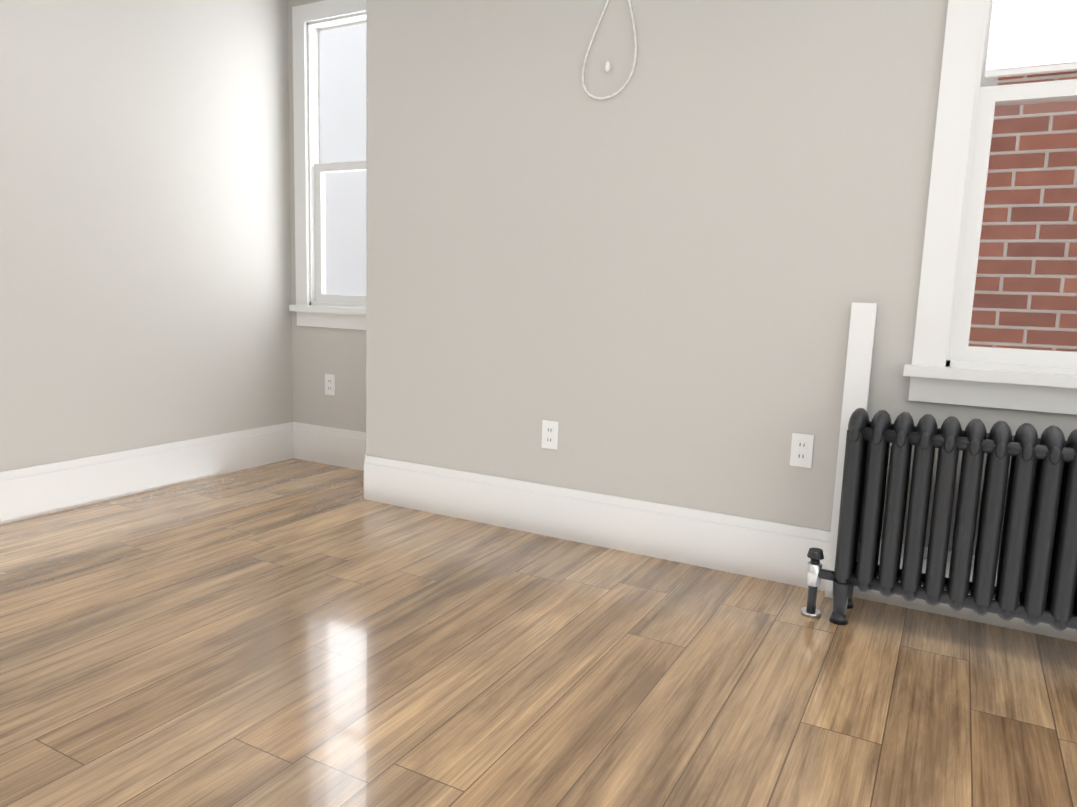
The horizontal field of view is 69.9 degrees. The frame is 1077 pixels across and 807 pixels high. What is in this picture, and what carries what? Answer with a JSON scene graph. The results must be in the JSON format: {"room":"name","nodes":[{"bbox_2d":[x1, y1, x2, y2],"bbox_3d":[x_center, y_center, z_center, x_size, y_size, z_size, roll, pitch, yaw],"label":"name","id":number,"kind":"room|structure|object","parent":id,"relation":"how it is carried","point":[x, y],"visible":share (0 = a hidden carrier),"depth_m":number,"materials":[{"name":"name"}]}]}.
{"room":"empty living room","nodes":[
{"label":"empty living room","id":0,"kind":"room"},
{"bbox_2d":[0,0,291,471],"bbox_3d":[-2.253,-0.743,2.831,0.120,2.500,3.660,6,9,28],"label":"wall","id":1,"kind":"structure","parent":0,"point":[146,209],"depth_m":3.51,"materials":[{"name":"grey paint"}]},
{"bbox_2d":[0,422,291,524],"bbox_3d":[-2.296,0.411,2.841,0.016,0.210,3.696,6,9,28],"label":"baseboard","id":2,"kind":"structure","parent":1,"relation":"attached to","point":[28,492],"depth_m":3.58,"materials":[{"name":"white wood"}]},
{"bbox_2d":[288,0,359,430],"bbox_3d":[-0.887,-0.880,4.095,1.040,2.500,0.120,6,9,28],"label":"wall","id":3,"kind":"structure","parent":0,"point":[317,352],"depth_m":4.26,"materials":[{"name":"grey paint"}]},
{"bbox_2d":[289,0,365,329],"bbox_3d":[-0.940,-1.234,4.051,0.870,1.680,0.170,6,9,28],"label":"window","id":4,"kind":"structure","parent":3,"relation":"in","point":[329,72],"depth_m":4.14,"materials":[{"name":"white wood"}]},
{"bbox_2d":[292,422,365,468],"bbox_3d":[-0.995,0.256,4.219,0.890,0.210,0.016,6,9,28],"label":"baseboard","id":5,"kind":"structure","parent":3,"relation":"attached to","point":[314,443],"depth_m":4.31,"materials":[{"name":"white wood"}]},
{"bbox_2d":[325,374,334,395],"bbox_3d":[-1.154,-0.104,4.265,0.072,0.115,0.008,6,9,28],"label":"outlet","id":6,"kind":"object","parent":3,"relation":"attached to","point":[329,384],"visible":1,"depth_m":4.26,"materials":[{"name":"white plastic"}]},
{"bbox_2d":[0,458,1076,806],"bbox_3d":[-2.207,0.831,1.729,11.140,0.300,5.880,6,9,28],"label":"floor","id":7,"kind":"structure","parent":0,"point":[292,632],"depth_m":2.01,"materials":[{"name":"brown wood"}]},
{"bbox_2d":[825,302,876,597],"bbox_3d":[1.034,0.165,2.554,0.075,0.990,0.061,6,9,28],"label":"trim board","id":8,"kind":"object","parent":7,"relation":"on","point":[859,355],"visible":0.54,"depth_m":2.52,"materials":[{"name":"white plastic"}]},
{"bbox_2d":[801,408,1076,630],"bbox_3d":[1.388,0.389,2.211,1.152,0.668,0.209,6,9,28],"label":"radiator","id":9,"kind":"object","parent":7,"relation":"on","point":[1036,582],"visible":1,"depth_m":2.22,"materials":[{"name":"grey metal"}]},
{"bbox_2d":[360,0,1076,558],"bbox_3d":[1.507,-0.548,2.313,5.140,2.500,0.120,6,9,28],"label":"wall","id":10,"kind":"structure","parent":0,"point":[678,254],"depth_m":2.85,"materials":[{"name":"grey paint"}]},
{"bbox_2d":[542,420,558,449],"bbox_3d":[0.046,0.127,3.128,0.072,0.115,0.008,6,9,28],"label":"electrical outlet","id":11,"kind":"object","parent":10,"relation":"attached to","point":[550,434],"visible":1,"depth_m":3.12,"materials":[{"name":"white plastic"}]},
{"bbox_2d":[582,0,636,98],"bbox_3d":[0.263,-1.410,2.810,0.217,0.574,0.019,6,9,28],"label":"cord","id":12,"kind":"object","parent":10,"relation":"attached to","point":[607,66],"visible":1,"depth_m":2.83,"materials":[{"name":"white plastic"}]},
{"bbox_2d":[356,450,1076,641],"bbox_3d":[1.431,0.591,2.419,5.156,0.210,0.016,6,9,28],"label":"baseboard","id":13,"kind":"structure","parent":10,"relation":"attached to","point":[765,550],"depth_m":2.99,"materials":[{"name":"white wood"}]},
{"bbox_2d":[790,433,813,467],"bbox_3d":[0.908,0.162,2.658,0.072,0.115,0.008,6,9,28],"label":"electrical outlet","id":14,"kind":"object","parent":10,"relation":"attached to","point":[801,454],"visible":1,"depth_m":2.65,"materials":[{"name":"white plastic"}]},
{"bbox_2d":[903,0,1076,414],"bbox_3d":[1.694,-0.841,2.144,1.080,1.770,0.170,6,9,28],"label":"window","id":15,"kind":"structure","parent":10,"relation":"in","point":[985,41],"depth_m":2.33,"materials":[{"name":"white wood"}]},
{"label":"outside","id":16,"kind":"structure","parent":0,"visible":0},
{"bbox_2d":[968,62,1076,351],"bbox_3d":[2.595,-1.193,2.827,5.700,4.300,0.200,6,9,28],"label":"brick","id":17,"kind":"object","parent":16,"point":[1044,307],"depth_m":3.11,"materials":[{"name":"red brick"}]}
]}

